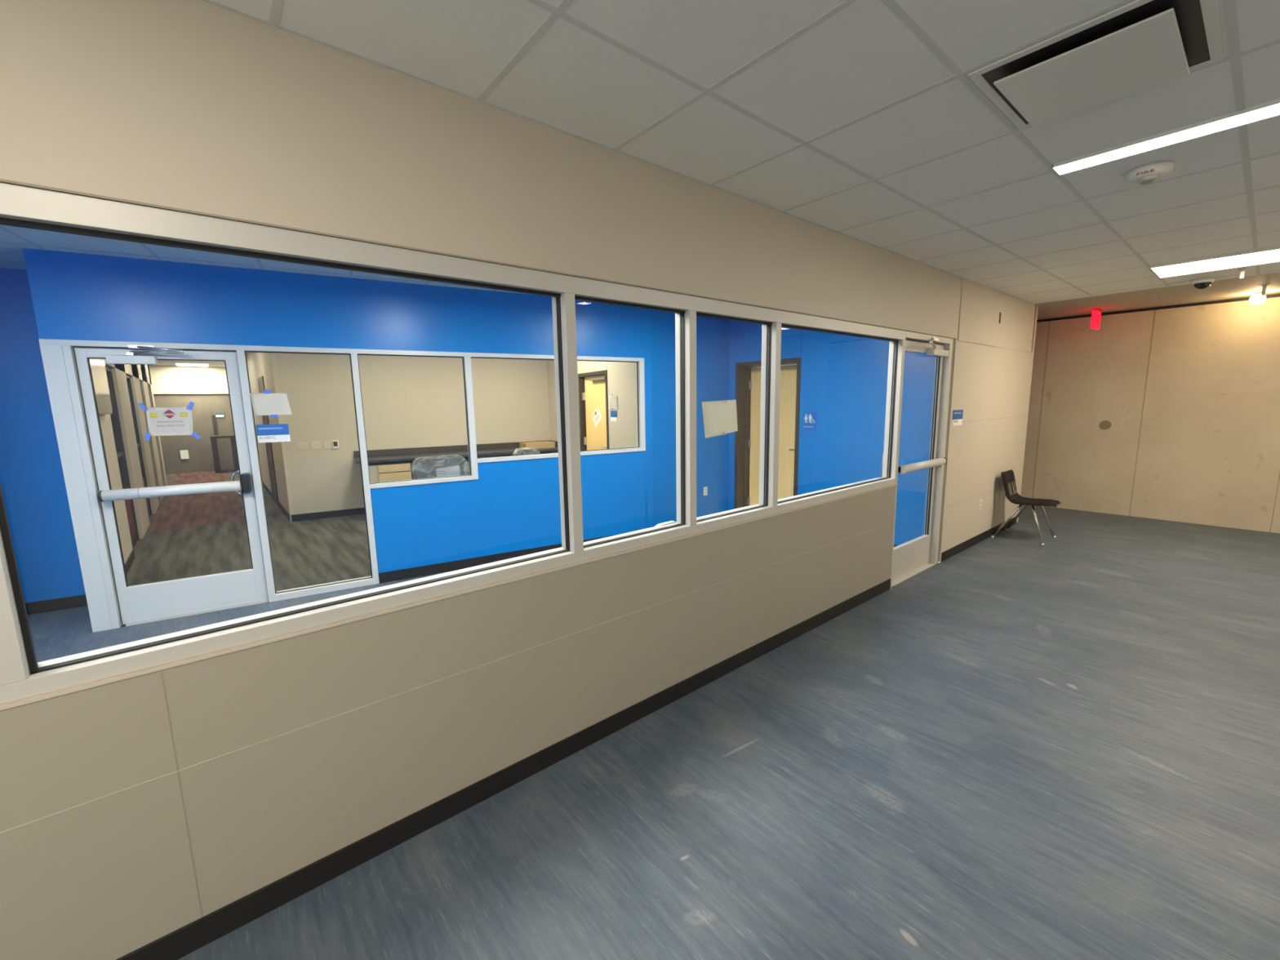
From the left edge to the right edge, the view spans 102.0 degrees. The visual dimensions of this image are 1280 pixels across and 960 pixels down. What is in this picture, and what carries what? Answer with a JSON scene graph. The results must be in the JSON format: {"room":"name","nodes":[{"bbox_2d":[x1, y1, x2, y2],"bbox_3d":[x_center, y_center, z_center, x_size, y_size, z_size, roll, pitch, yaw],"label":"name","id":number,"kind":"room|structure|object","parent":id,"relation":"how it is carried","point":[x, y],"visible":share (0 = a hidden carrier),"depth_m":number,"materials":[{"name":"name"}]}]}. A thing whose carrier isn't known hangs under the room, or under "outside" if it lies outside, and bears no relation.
{"room":"school corridor","nodes":[
{"label":"school corridor","id":0,"kind":"room"},
{"bbox_2d":[0,267,85,603],"bbox_3d":[-6.115,-0.162,3.512,3.777,2.780,0.758,-4,9,-20],"label":"wall","id":1,"kind":"structure","parent":0,"point":[33,483],"depth_m":4.18,"materials":[{"name":"blue paint"}]},
{"bbox_2d":[25,594,87,614],"bbox_3d":[-6.138,1.175,3.638,3.460,0.100,0.008,-6,10,-30],"label":"baseboard","id":2,"kind":"structure","parent":1,"relation":"attached to","point":[51,605],"depth_m":4.35,"materials":[{"name":"black rubber"}]},
{"bbox_2d":[98,359,167,563],"bbox_3d":[-7.516,-0.765,7.677,0.100,2.780,8.640,-8,11,-39],"label":"wall","id":3,"kind":"structure","parent":0,"point":[137,372],"depth_m":7.00,"materials":[{"name":"paint"}]},
{"bbox_2d":[89,358,112,414],"bbox_3d":[-5.207,-1.011,4.948,0.060,0.760,1.000,-8,11,-39],"label":"window","id":4,"kind":"structure","parent":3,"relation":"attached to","point":[100,380],"depth_m":4.97,"materials":[{"name":"clear glass"}]},
{"bbox_2d":[105,364,139,548],"bbox_3d":[-6.182,-0.249,6.117,0.060,2.180,1.130,-8,11,-39],"label":"window","id":5,"kind":"structure","parent":3,"relation":"in","point":[115,420],"depth_m":6.44,"materials":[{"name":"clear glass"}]},
{"bbox_2d":[124,549,134,574],"bbox_3d":[-5.305,0.902,5.356,0.008,0.100,1.350,-8,11,-39],"label":"baseboard","id":6,"kind":"structure","parent":3,"relation":"attached to","point":[131,558],"depth_m":5.53,"materials":[{"name":"black rubber"}]},
{"bbox_2d":[125,374,151,518],"bbox_3d":[-7.567,-0.474,7.765,0.060,2.180,1.000,-8,11,-39],"label":"window","id":7,"kind":"structure","parent":3,"relation":"in","point":[128,380],"depth_m":8.09,"materials":[{"name":"clear glass"}]},
{"bbox_2d":[139,380,159,500],"bbox_3d":[-8.735,-0.663,9.155,0.060,2.180,0.650,-8,11,-39],"label":"window","id":8,"kind":"structure","parent":3,"relation":"in","point":[140,380],"depth_m":9.39,"materials":[{"name":"clear glass"}]},
{"bbox_2d":[147,385,164,485],"bbox_3d":[-9.806,-0.837,10.431,0.060,2.180,0.700,-8,11,-39],"label":"window","id":9,"kind":"structure","parent":3,"relation":"in","point":[148,385],"depth_m":10.72,"materials":[{"name":"clear glass"}]},
{"bbox_2d":[148,364,228,394],"bbox_3d":[-11.529,-2.663,13.824,4.100,0.720,0.150,-8,11,-39],"label":"wall","id":10,"kind":"structure","parent":0,"point":[165,380],"depth_m":13.51,"materials":[{"name":"paint"}]},
{"bbox_2d":[153,393,234,474],"bbox_3d":[-11.521,-1.292,14.050,4.100,2.060,0.100,-8,11,-39],"label":"wall","id":11,"kind":"structure","parent":0,"point":[168,447],"depth_m":13.81,"materials":[{"name":"beige paint"}]},
{"bbox_2d":[179,449,189,458],"bbox_3d":[-11.996,-0.671,13.643,0.160,0.230,0.020,-8,11,-39],"label":"wall panel","id":12,"kind":"object","parent":11,"relation":"attached to","point":[184,453],"visible":1,"depth_m":13.64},
{"bbox_2d":[167,393,234,473],"bbox_3d":[-11.551,-1.277,13.954,1.530,2.060,0.010,-8,11,-39],"label":"trim","id":13,"kind":"structure","parent":11,"relation":"attached to","point":[215,393],"depth_m":13.85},
{"bbox_2d":[211,414,217,435],"bbox_3d":[-11.470,-1.483,13.971,0.080,0.540,0.024,-8,11,-39],"label":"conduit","id":14,"kind":"object","parent":11,"relation":"attached to","point":[213,416],"visible":1,"depth_m":13.96,"materials":[{"name":"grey metal"}]},
{"bbox_2d":[215,412,223,417],"bbox_3d":[-11.374,-1.765,14.020,0.170,0.120,0.014,-8,11,-39],"label":"wall sign","id":15,"kind":"object","parent":11,"relation":"attached to","point":[217,414],"visible":1,"depth_m":14.01,"materials":[{"name":"white plastic"}]},
{"bbox_2d":[145,470,244,533],"bbox_3d":[-9.003,0.226,10.594,1.080,0.001,8.500,-8,11,-39],"label":"rug","id":16,"kind":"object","parent":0,"point":[187,511],"depth_m":8.77,"materials":[{"name":"carpet"}]},
{"bbox_2d":[120,469,371,626],"bbox_3d":[-6.358,0.242,10.195,6.838,0.001,14.294,-8,11,-39],"label":"floor","id":17,"kind":"structure","parent":0,"point":[313,552],"depth_m":6.07,"materials":[{"name":"grey carpet"}]},
{"bbox_2d":[209,435,239,473],"bbox_3d":[-10.996,-0.699,13.751,0.560,0.960,0.550,-8,11,-39],"label":"side table","id":18,"kind":"object","parent":17,"relation":"on","point":[213,438],"visible":0.76,"depth_m":13.48,"materials":[{"name":"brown metal"}]},
{"bbox_2d":[368,460,411,483],"bbox_3d":[-3.829,0.125,7.925,0.580,0.780,0.595,-6,10,-30],"label":"base cabinet","id":19,"kind":"object","parent":17,"relation":"on","point":[379,472],"visible":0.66,"depth_m":7.65,"materials":[{"name":"brown wood"}]},
{"bbox_2d":[412,457,467,479],"bbox_3d":[-2.045,0.310,5.490,0.596,1.113,0.661,-6,10,-29],"label":"chair","id":20,"kind":"object","parent":17,"relation":"on","point":[446,466],"visible":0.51,"depth_m":5.56,"materials":[{"name":"grey plastic"}]},
{"bbox_2d":[353,440,558,463],"bbox_3d":[-2.839,-0.060,8.482,3.155,0.985,0.619,-6,10,-30],"label":"countertop","id":21,"kind":"structure","parent":17,"relation":"on","point":[459,451],"depth_m":8.31,"materials":[{"name":"grey laminate"}]},
{"bbox_2d":[519,440,555,448],"bbox_3d":[-1.788,-0.608,9.016,0.520,0.101,0.362,-6,10,-30],"label":"cardboard box","id":22,"kind":"object","parent":21,"relation":"on","point":[544,444],"visible":0.92,"depth_m":8.88,"materials":[{"name":"brown cardboard"}]},
{"bbox_2d":[514,448,537,455],"bbox_3d":[-1.528,0.057,7.417,0.595,1.022,0.705,-8,11,-39],"label":"chair","id":23,"kind":"object","parent":17,"relation":"on","point":[525,451],"visible":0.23,"depth_m":7.51,"materials":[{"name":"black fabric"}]},
{"bbox_2d":[246,351,293,521],"bbox_3d":[-7.308,-1.126,10.048,0.110,2.780,6.920,-8,11,-39],"label":"wall","id":24,"kind":"structure","parent":0,"point":[260,364],"depth_m":8.15,"materials":[{"name":"paint"}]},
{"bbox_2d":[257,376,279,506],"bbox_3d":[-6.429,-0.668,8.957,0.014,2.170,1.000,-8,11,-39],"label":"door","id":25,"kind":"structure","parent":24,"relation":"in","point":[260,380],"depth_m":8.92,"materials":[{"name":"brown metal"}]},
{"bbox_2d":[262,480,289,520],"bbox_3d":[-7.349,0.202,10.233,0.008,0.100,6.760,-8,11,-39],"label":"baseboard","id":26,"kind":"structure","parent":24,"relation":"attached to","point":[285,512],"depth_m":8.52,"materials":[{"name":"black rubber"}]},
{"bbox_2d":[22,248,653,582],"bbox_3d":[-2.034,-0.457,5.000,4.990,2.780,0.110,-6,10,-30],"label":"wall","id":27,"kind":"structure","parent":0,"point":[512,505],"depth_m":4.86,"materials":[{"name":"blue paint"}]},
{"bbox_2d":[38,338,645,632],"bbox_3d":[-2.068,-0.140,5.010,4.885,2.152,0.114,-6,10,-30],"label":"window","id":28,"kind":"structure","parent":27,"relation":"in","point":[58,356],"depth_m":4.09,"materials":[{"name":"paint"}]},
{"bbox_2d":[74,345,268,626],"bbox_3d":[-3.614,0.043,4.062,0.939,2.125,0.203,-6,10,-30],"label":"door","id":29,"kind":"structure","parent":28,"relation":"attached to","point":[175,598],"depth_m":4.10,"materials":[{"name":"paint"}]},
{"bbox_2d":[137,401,200,440],"bbox_3d":[-3.646,-0.457,4.019,0.342,0.301,0.007,-6,10,-30],"label":"notice","id":30,"kind":"object","parent":29,"relation":"attached to","point":[162,421],"visible":1,"depth_m":4.02,"materials":[{"name":"white paper"}]},
{"bbox_2d":[249,389,292,417],"bbox_3d":[-3.076,-0.637,4.325,0.271,0.231,0.017,-6,10,-30],"label":"paper sheet","id":31,"kind":"object","parent":28,"relation":"attached to","point":[268,403],"visible":1,"depth_m":4.33,"materials":[{"name":"white paper"}]},
{"bbox_2d":[255,423,290,442],"bbox_3d":[-3.086,-0.394,4.360,0.226,0.150,0.006,-6,10,-30],"label":"room sign","id":32,"kind":"object","parent":28,"relation":"attached to","point":[274,433],"visible":1,"depth_m":4.36,"materials":[{"name":"blue plastic"}]},
{"bbox_2d":[378,533,620,583],"bbox_3d":[-1.190,0.792,5.606,2.935,0.100,0.008,-6,10,-30],"label":"baseboard","id":33,"kind":"structure","parent":27,"relation":"attached to","point":[402,574],"depth_m":5.21,"materials":[{"name":"black rubber"}]},
{"bbox_2d":[274,352,551,514],"bbox_3d":[-3.358,-0.957,8.470,4.150,2.780,0.100,-6,10,-30],"label":"wall","id":34,"kind":"structure","parent":0,"point":[408,402],"depth_m":8.04,"materials":[{"name":"paint"}]},
{"bbox_2d":[297,441,308,450],"bbox_3d":[-4.910,-0.493,7.553,0.116,0.120,0.010,-6,10,-30],"label":"switch plate","id":35,"kind":"object","parent":34,"relation":"attached to","point":[303,446],"visible":1,"depth_m":7.55,"materials":[{"name":"beige plastic"}]},
{"bbox_2d":[311,441,320,449],"bbox_3d":[-4.775,-0.507,7.631,0.116,0.120,0.010,-6,10,-30],"label":"switch plate","id":36,"kind":"object","parent":34,"relation":"attached to","point":[314,445],"visible":1,"depth_m":7.63,"materials":[{"name":"beige plastic"}]},
{"bbox_2d":[291,507,364,521],"bbox_3d":[-3.389,0.374,8.635,4.038,0.100,0.108,-6,10,-30],"label":"baseboard","id":37,"kind":"structure","parent":34,"relation":"attached to","point":[310,516],"depth_m":7.81,"materials":[{"name":"black rubber"}]},
{"bbox_2d":[323,440,333,448],"bbox_3d":[-4.637,-0.522,7.710,0.116,0.120,0.010,-6,10,-30],"label":"switch plate","id":38,"kind":"object","parent":34,"relation":"attached to","point":[327,444],"visible":1,"depth_m":7.71,"materials":[{"name":"white plastic"}]},
{"bbox_2d":[332,440,338,448],"bbox_3d":[-4.556,-0.534,7.749,0.080,0.130,0.024,-6,10,-30],"label":"thermostat","id":39,"kind":"object","parent":34,"relation":"attached to","point":[335,442],"visible":1,"depth_m":7.74,"materials":[{"name":"white plastic"}]},
{"bbox_2d":[407,451,551,479],"bbox_3d":[-2.676,-0.108,8.918,2.420,0.745,0.011,-6,10,-30],"label":"trim","id":40,"kind":"structure","parent":34,"relation":"attached to","point":[465,459],"depth_m":8.75,"materials":[{"name":"grey metal"}]},
{"bbox_2d":[0,0,1036,959],"bbox_3d":[0.056,-0.149,2.681,12.500,2.790,0.146,-8,11,-39],"label":"wall","id":41,"kind":"structure","parent":0,"point":[196,105],"depth_m":1.78,"materials":[{"name":"beige paint"}]},
{"bbox_2d":[160,671,201,915],"bbox_3d":[-1.363,0.948,1.542,0.002,0.810,0.003,-8,11,-39],"label":"trim","id":42,"kind":"structure","parent":41,"relation":"attached to","point":[161,671],"depth_m":1.54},
{"bbox_2d":[0,522,892,833],"bbox_3d":[-1.256,0.844,1.618,8.928,0.002,0.004,-8,11,-39],"label":"trim","id":43,"kind":"structure","parent":41,"relation":"attached to","point":[891,522],"depth_m":1.78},
{"bbox_2d":[0,484,896,710],"bbox_3d":[0.160,0.320,2.745,5.220,0.010,0.022,-8,11,-39],"label":"window sill","id":44,"kind":"structure","parent":41,"relation":"attached to","point":[76,688],"depth_m":1.75,"materials":[{"name":"metal"}]},
{"bbox_2d":[0,182,906,704],"bbox_3d":[0.253,0.125,2.873,4.965,2.184,0.110,-8,11,-39],"label":"window","id":45,"kind":"structure","parent":41,"relation":"in","point":[21,677],"depth_m":1.93,"materials":[{"name":"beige metal"}]},
{"bbox_2d":[702,400,737,438],"bbox_3d":[0.471,-0.357,3.008,0.315,0.214,0.011,-8,11,-39],"label":"paper sheet","id":46,"kind":"object","parent":45,"relation":"attached to","point":[720,417],"visible":1,"depth_m":2.99,"materials":[{"name":"white paper"}]},
{"bbox_2d":[37,477,878,664],"bbox_3d":[0.193,0.255,2.933,4.920,0.021,0.031,-8,11,-39],"label":"trim","id":47,"kind":"structure","parent":41,"relation":"attached to","point":[876,477],"depth_m":1.87,"materials":[{"name":"paint"}]},
{"bbox_2d":[653,520,675,527],"bbox_3d":[0.138,0.246,2.882,0.135,0.014,0.030,-8,11,-39],"label":"paper scrap","id":48,"kind":"object","parent":47,"relation":"on","point":[669,522],"visible":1,"depth_m":2.87,"materials":[{"name":"white paper"}]},
{"bbox_2d":[0,178,957,339],"bbox_3d":[0.665,-1.007,2.988,6.090,0.006,0.007,-8,11,-39],"label":"trim","id":49,"kind":"structure","parent":41,"relation":"attached to","point":[8,181],"depth_m":1.66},
{"bbox_2d":[115,578,890,959],"bbox_3d":[-1.249,1.386,1.693,8.915,0.095,0.008,-8,11,-39],"label":"baseboard","id":50,"kind":"structure","parent":41,"relation":"attached to","point":[176,944],"depth_m":2.04,"materials":[{"name":"black rubber"}]},
{"bbox_2d":[891,562,934,586],"bbox_3d":[2.537,0.882,4.890,0.924,0.009,0.110,-8,11,-39],"label":"threshold","id":51,"kind":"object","parent":41,"relation":"attached to","point":[926,566],"depth_m":4.85,"materials":[{"name":"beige metal"}]},
{"bbox_2d":[881,331,953,582],"bbox_3d":[2.559,-0.195,4.731,0.992,2.184,0.259,-8,11,-39],"label":"door","id":52,"kind":"structure","parent":41,"relation":"in","point":[909,556],"depth_m":4.92,"materials":[{"name":"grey metal"}]},
{"bbox_2d":[937,338,955,563],"bbox_3d":[2.964,-0.252,5.060,0.057,2.184,0.042,-8,11,-39],"label":"trim","id":53,"kind":"structure","parent":41,"relation":"attached to","point":[953,340],"depth_m":5.04,"materials":[{"name":"beige metal"}]},
{"bbox_2d":[951,409,963,426],"bbox_3d":[3.135,-0.614,5.112,0.250,0.154,0.006,-8,11,-39],"label":"room sign","id":54,"kind":"object","parent":41,"relation":"attached to","point":[957,415],"visible":1,"depth_m":5.10,"materials":[{"name":"blue plastic"}]},
{"bbox_2d":[957,278,1000,346],"bbox_3d":[3.418,-1.660,5.205,1.060,0.566,0.010,-8,11,-39],"label":"wall panel","id":55,"kind":"object","parent":41,"relation":"attached to","point":[979,311],"depth_m":5.16,"materials":[{"name":"beige paint"}]},
{"bbox_2d":[941,516,1017,561],"bbox_3d":[3.975,0.647,5.989,2.427,0.095,0.008,-8,11,-39],"label":"baseboard","id":56,"kind":"structure","parent":41,"relation":"attached to","point":[974,540],"depth_m":5.74,"materials":[{"name":"black rubber"}]},
{"bbox_2d":[978,499,982,510],"bbox_3d":[3.814,0.276,5.801,0.072,0.115,0.008,-8,11,-39],"label":"outlet","id":57,"kind":"object","parent":41,"relation":"attached to","point":[980,500],"visible":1,"depth_m":5.79,"materials":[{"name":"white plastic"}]},
{"bbox_2d":[945,346,1029,507],"bbox_3d":[3.953,-0.654,5.798,2.410,1.615,0.002,-8,11,-39],"label":"trim","id":58,"kind":"structure","parent":41,"relation":"attached to","point":[997,347],"depth_m":5.77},
{"bbox_2d":[546,360,636,453],"bbox_3d":[-0.677,-0.913,7.869,0.110,2.780,3.650,-6,10,-30],"label":"wall","id":59,"kind":"structure","parent":0,"point":[620,375],"depth_m":7.11,"materials":[{"name":"paint"}]},
{"bbox_2d":[577,369,608,450],"bbox_3d":[-0.649,-0.571,7.881,0.132,2.100,1.000,-6,10,-30],"label":"door","id":60,"kind":"structure","parent":59,"relation":"in","point":[593,390],"depth_m":7.91,"materials":[{"name":"yellow wood"}]},
{"bbox_2d":[591,405,601,427],"bbox_3d":[-0.653,-0.957,7.824,0.002,0.338,0.353,-6,10,-30],"label":"notice","id":61,"kind":"object","parent":60,"relation":"attached to","point":[597,416],"visible":1,"depth_m":7.82,"materials":[{"name":"beige paper"}]},
{"bbox_2d":[608,394,617,409],"bbox_3d":[-0.377,-1.084,7.185,0.017,0.212,0.260,-6,10,-30],"label":"paper sheet","id":62,"kind":"object","parent":59,"relation":"attached to","point":[612,400],"visible":1,"depth_m":7.20,"materials":[{"name":"grey paper"}]},
{"bbox_2d":[610,410,617,422],"bbox_3d":[-0.364,-0.890,7.214,0.006,0.150,0.180,-6,10,-30],"label":"room sign","id":63,"kind":"object","parent":59,"relation":"attached to","point":[613,413],"visible":1,"depth_m":7.21,"materials":[{"name":"blue plastic"}]},
{"bbox_2d":[0,0,1279,366],"bbox_3d":[-3.829,-2.249,7.866,14.674,0.059,20.562,-8,11,-39],"label":"ceiling","id":64,"kind":"structure","parent":0,"point":[864,121],"depth_m":2.07,"materials":[{"name":"tile"}]},
{"bbox_2d":[175,362,208,366],"bbox_3d":[-11.242,-2.898,13.015,0.610,0.020,0.900,-8,11,-39],"label":"recessed light","id":65,"kind":"object","parent":64,"relation":"in","point":[176,363],"visible":1,"depth_m":12.90,"materials":[{"name":"white plastic"}]},
{"bbox_2d":[1090,307,1101,329],"bbox_3d":[5.915,-2.091,6.719,0.300,0.246,0.060,-8,11,-39],"label":"exit sign","id":66,"kind":"object","parent":64,"relation":"hanging from","point":[1095,317],"visible":1,"depth_m":6.65,"materials":[{"name":"red plastic"}]},
{"bbox_2d":[967,0,1225,129],"bbox_3d":[1.527,-1.375,1.745,0.586,0.034,0.566,-8,11,-39],"label":"ceiling vent","id":67,"kind":"object","parent":64,"relation":"in","point":[1136,46],"visible":1,"depth_m":1.68,"materials":[{"name":"white plastic"}]},
{"bbox_2d":[1124,160,1175,184],"bbox_3d":[2.509,-1.500,2.552,0.176,0.061,0.176,-8,11,-39],"label":"fire alarm strobe","id":68,"kind":"object","parent":64,"relation":"attached to","point":[1151,172],"visible":1,"depth_m":2.51,"materials":[{"name":"white plastic"}]},
{"bbox_2d":[1051,98,1279,175],"bbox_3d":[2.582,-1.424,1.869,0.135,0.017,1.730,-8,11,-39],"label":"recessed light","id":69,"kind":"object","parent":64,"relation":"in","point":[1271,108],"visible":1,"depth_m":2.21,"materials":[{"name":"white plastic"}]},
{"bbox_2d":[1191,277,1214,288],"bbox_3d":[5.495,-1.912,5.058,0.156,0.096,0.156,-8,11,-39],"label":"dome camera","id":70,"kind":"object","parent":64,"relation":"attached to","point":[1199,283],"visible":1,"depth_m":5.02,"materials":[{"name":"white plastic"}]},
{"bbox_2d":[1150,247,1279,278],"bbox_3d":[5.246,-1.800,4.056,0.610,0.017,1.730,-8,11,-39],"label":"recessed light","id":71,"kind":"object","parent":64,"relation":"in","point":[1272,255],"visible":1,"depth_m":4.39,"materials":[{"name":"white plastic"}]},
{"bbox_2d":[1236,267,1248,279],"bbox_3d":[5.416,-1.856,4.657,0.072,0.085,0.072,-8,11,-39],"label":"sprinkler head","id":72,"kind":"object","parent":64,"relation":"attached to","point":[1242,270],"visible":1,"depth_m":4.65},
{"bbox_2d":[1249,291,1266,304],"bbox_3d":[6.884,-2.022,5.773,0.116,0.134,0.116,-8,11,-39],"label":"hanging lamp","id":73,"kind":"object","parent":64,"relation":"hanging from","point":[1256,299],"visible":0.89,"depth_m":5.75,"materials":[{"name":"white"}]},
{"bbox_2d":[1259,284,1269,295],"bbox_3d":[6.453,-1.966,5.356,0.072,0.110,0.072,-8,11,-39],"label":"sprinkler head","id":74,"kind":"object","parent":64,"relation":"attached to","point":[1264,286],"visible":1,"depth_m":5.35},
{"bbox_2d":[27,505,1279,959],"bbox_3d":[0.839,1.004,4.303,15.500,0.001,8.464,-8,11,-39],"label":"floor","id":75,"kind":"structure","parent":0,"point":[1068,747],"depth_m":2.16,"materials":[{"name":"blue plastic"}]},
{"bbox_2d":[990,469,1060,546],"bbox_3d":[4.493,0.295,5.992,0.560,0.772,0.548,-8,11,-39],"label":"chair","id":76,"kind":"object","parent":75,"relation":"on","point":[1007,477],"visible":1,"depth_m":5.99,"materials":[{"name":"black plastic"}]},
{"bbox_2d":[650,310,729,526],"bbox_3d":[0.663,-0.761,6.704,1.600,2.780,0.108,-8,11,-39],"label":"wall","id":77,"kind":"structure","parent":0,"point":[713,335],"depth_m":6.61,"materials":[{"name":"blue paint"}]},
{"bbox_2d":[703,486,707,495],"bbox_3d":[0.877,0.150,6.931,0.072,0.115,0.008,-8,11,-39],"label":"outlet","id":78,"kind":"object","parent":77,"relation":"attached to","point":[705,489],"visible":1,"depth_m":6.93,"materials":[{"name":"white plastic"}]},
{"bbox_2d":[728,320,936,545],"bbox_3d":[2.094,-0.700,6.136,0.110,2.780,2.602,-8,11,-39],"label":"wall","id":79,"kind":"structure","parent":0,"point":[844,378],"depth_m":5.73,"materials":[{"name":"blue paint"}]},
{"bbox_2d":[733,357,801,509],"bbox_3d":[1.732,-0.466,6.774,0.332,2.140,0.990,-8,11,-39],"label":"door","id":80,"kind":"structure","parent":79,"relation":"in","point":[748,375],"depth_m":6.93,"materials":[{"name":"beige wood"}]},
{"bbox_2d":[803,412,817,431],"bbox_3d":[2.013,-0.694,6.139,0.010,0.220,0.170,-8,11,-39],"label":"restroom sign","id":81,"kind":"object","parent":79,"relation":"attached to","point":[810,418],"visible":1,"depth_m":6.14,"materials":[{"name":"blue plastic"}]},
{"bbox_2d":[1016,306,1038,522],"bbox_3d":[3.961,-0.978,7.730,0.110,2.790,3.000,-8,11,-39],"label":"wall","id":82,"kind":"structure","parent":0,"point":[1037,308],"depth_m":6.58,"materials":[{"name":"beige paint"}]},
{"bbox_2d":[1020,297,1279,533],"bbox_3d":[6.272,-0.914,7.343,0.100,2.700,6.760,-8,11,-39],"label":"wall","id":83,"kind":"structure","parent":0,"point":[1209,449],"depth_m":6.68,"materials":[{"name":"beige paint"}]},
{"bbox_2d":[1099,420,1111,429],"bbox_3d":[6.403,-0.757,7.128,0.011,0.124,0.124,-8,11,-39],"label":"disc","id":84,"kind":"object","parent":83,"relation":"attached to","point":[1105,424],"visible":1,"depth_m":7.12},
{"bbox_2d":[1032,310,1279,532],"bbox_3d":[7.061,-0.774,6.325,0.004,2.700,3.538,-8,11,-39],"label":"trim","id":85,"kind":"structure","parent":83,"relation":"attached to","point":[1155,310],"depth_m":6.90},
{"bbox_2d":[1036,293,1279,322],"bbox_3d":[6.256,-2.294,7.141,0.080,0.090,6.760,-8,11,-39],"label":"trim","id":86,"kind":"structure","parent":83,"relation":"attached to","point":[1276,295],"depth_m":6.61,"materials":[{"name":"black metal"}]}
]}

